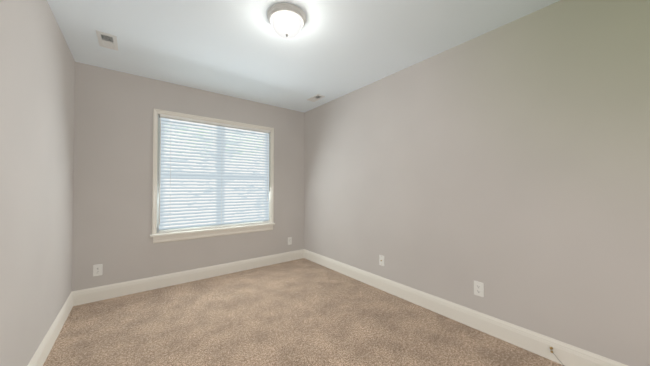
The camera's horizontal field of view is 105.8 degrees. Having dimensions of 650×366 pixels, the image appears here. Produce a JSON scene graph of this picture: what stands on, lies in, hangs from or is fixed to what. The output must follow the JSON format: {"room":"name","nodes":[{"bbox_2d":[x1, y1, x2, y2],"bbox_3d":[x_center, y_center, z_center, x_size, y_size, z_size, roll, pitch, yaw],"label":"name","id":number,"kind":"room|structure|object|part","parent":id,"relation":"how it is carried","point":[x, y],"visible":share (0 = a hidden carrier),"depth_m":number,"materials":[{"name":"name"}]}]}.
{"room":"empty bedroom","nodes":[
{"label":"empty bedroom","id":0,"kind":"room"},
{"bbox_2d":[0,0,74,365],"bbox_3d":[-1.061,-0.038,0.476,0.140,2.440,5.180,1,-1,-38],"label":"wall","id":1,"kind":"structure","parent":0,"point":[37,85],"depth_m":1.47,"materials":[{"name":"beige paint"}]},
{"bbox_2d":[27,291,74,365],"bbox_3d":[-1.000,1.110,0.506,0.014,0.145,4.900,1,-1,-38],"label":"baseboard","id":2,"kind":"structure","parent":1,"relation":"attached to","point":[41,354],"depth_m":1.81,"materials":[{"name":"paint"}]},
{"bbox_2d":[72,62,303,290],"bbox_3d":[-1.472,0.007,3.349,2.741,2.440,0.140,1,-1,-38],"label":"wall","id":3,"kind":"structure","parent":0,"point":[113,173],"depth_m":2.77,"materials":[{"name":"beige paint"}]},
{"bbox_2d":[93,264,102,275],"bbox_3d":[-2.358,0.898,2.552,0.072,0.117,0.008,1,-1,-38],"label":"electrical outlet","id":4,"kind":"object","parent":3,"relation":"attached to","point":[97,269],"visible":1,"depth_m":2.55,"materials":[{"name":"white plastic"}]},
{"bbox_2d":[75,249,302,305],"bbox_3d":[-1.429,1.154,3.268,2.670,0.145,0.014,1,-1,-38],"label":"baseboard","id":5,"kind":"structure","parent":3,"relation":"attached to","point":[84,296],"depth_m":2.96,"materials":[{"name":"paint"}]},
{"bbox_2d":[150,223,274,236],"bbox_3d":[-1.418,0.608,3.328,1.557,0.027,0.145,1,-1,-38],"label":"window sill","id":6,"kind":"structure","parent":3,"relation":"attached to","point":[205,230],"depth_m":3.18,"materials":[{"name":"paint"}]},
{"bbox_2d":[152,109,273,243],"bbox_3d":[-1.436,-0.082,3.368,1.525,1.564,0.158,1,-1,-38],"label":"window","id":7,"kind":"structure","parent":3,"relation":"in","point":[199,191],"depth_m":3.26,"materials":[{"name":"paint"}]},
{"bbox_2d":[159,116,160,224],"bbox_3d":[-1.945,-0.161,2.900,0.009,1.282,0.009,-1,-1,34],"label":"blind cord","id":8,"kind":"object","parent":7,"relation":"hanging from","point":[160,116],"depth_m":2.90,"materials":[{"name":"white plastic"}]},
{"bbox_3d":[-1.457,-0.112,3.395,1.441,1.419,0.060,1,-1,-38],"label":"vinyl window frame","id":9,"kind":"part","parent":7,"relation":"part of","materials":[{"name":"white plastic"}]},
{"bbox_3d":[-1.393,0.660,3.301,1.505,0.078,0.016,1,-1,-38],"label":"window sill apron","id":10,"kind":"part","parent":7,"relation":"part of","materials":[{"name":"white wood"}]},
{"bbox_3d":[-1.415,-0.115,3.355,1.415,1.409,0.067,1,-1,-38],"label":"window blinds rails","id":11,"kind":"part","parent":7,"relation":"part of","materials":[{"name":"white plastic"}]},
{"bbox_2d":[288,237,291,244],"bbox_3d":[-0.565,0.920,3.947,0.072,0.117,0.008,1,-1,-38],"label":"electrical outlet","id":12,"kind":"object","parent":3,"relation":"attached to","point":[289,240],"visible":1,"depth_m":3.94,"materials":[{"name":"white plastic"}]},
{"bbox_2d":[43,258,563,365],"bbox_3d":[0.076,1.226,1.341,3.021,0.060,5.180,1,-1,-38],"label":"floor","id":13,"kind":"structure","parent":0,"point":[302,312],"depth_m":2.03,"materials":[{"name":"carpet"}]},
{"bbox_2d":[47,0,559,112],"bbox_3d":[0.076,-1.274,1.381,3.021,0.060,5.180,1,-1,-38],"label":"ceiling","id":14,"kind":"structure","parent":0,"point":[330,51],"depth_m":2.10,"materials":[{"name":"white paint"}]},
{"bbox_2d":[96,30,117,50],"bbox_3d":[-1.872,-1.227,2.119,0.128,0.011,0.262,1,-1,-38],"label":"ceiling vent","id":15,"kind":"object","parent":14,"relation":"in","point":[107,40],"visible":1,"depth_m":2.10,"materials":[{"name":"white metal"}]},
{"bbox_2d":[267,3,305,38],"bbox_3d":[-0.282,-1.163,1.823,0.288,0.148,0.288,1,-1,-38],"label":"flush-mount ceiling light","id":16,"kind":"object","parent":14,"relation":"attached to","point":[287,20],"visible":1,"depth_m":1.75,"materials":[{"name":"white glass"}]},
{"bbox_2d":[307,94,324,101],"bbox_3d":[-0.131,-1.206,3.468,0.128,0.011,0.262,1,-1,-38],"label":"ceiling vent","id":17,"kind":"object","parent":14,"relation":"in","point":[316,97],"visible":1,"depth_m":3.47,"materials":[{"name":"white metal"}]},
{"bbox_2d":[304,0,649,365],"bbox_3d":[1.213,-0.010,2.246,0.140,2.440,5.180,1,-1,-38],"label":"wall","id":18,"kind":"structure","parent":0,"point":[508,165],"depth_m":1.85,"materials":[{"name":"beige paint"}]},
{"bbox_2d":[379,255,383,265],"bbox_3d":[0.648,0.885,2.828,0.018,0.117,0.072,1,-1,-38],"label":"outlet","id":19,"kind":"object","parent":18,"relation":"attached to","point":[381,260],"visible":1,"depth_m":2.83,"materials":[{"name":"white plastic"}]},
{"bbox_2d":[303,249,627,365],"bbox_3d":[1.152,1.136,2.180,0.014,0.145,4.900,1,-1,-38],"label":"baseboard","id":20,"kind":"structure","parent":18,"relation":"attached to","point":[566,354],"depth_m":2.01,"materials":[{"name":"paint"}]},
{"bbox_2d":[474,281,483,296],"bbox_3d":[1.272,0.872,2.036,0.008,0.117,0.072,1,-1,-38],"label":"duplex electrical outlet","id":21,"kind":"object","parent":18,"relation":"attached to","point":[478,288],"visible":1,"depth_m":2.03,"materials":[{"name":"white plastic"}]},
{"label":"outside","id":22,"kind":"structure","parent":0,"visible":0},
{"bbox_2d":[164,125,262,171],"bbox_3d":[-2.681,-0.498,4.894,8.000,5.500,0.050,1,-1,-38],"label":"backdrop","id":23,"kind":"structure","parent":22,"point":[207,142],"depth_m":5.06,"materials":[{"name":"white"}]}
]}

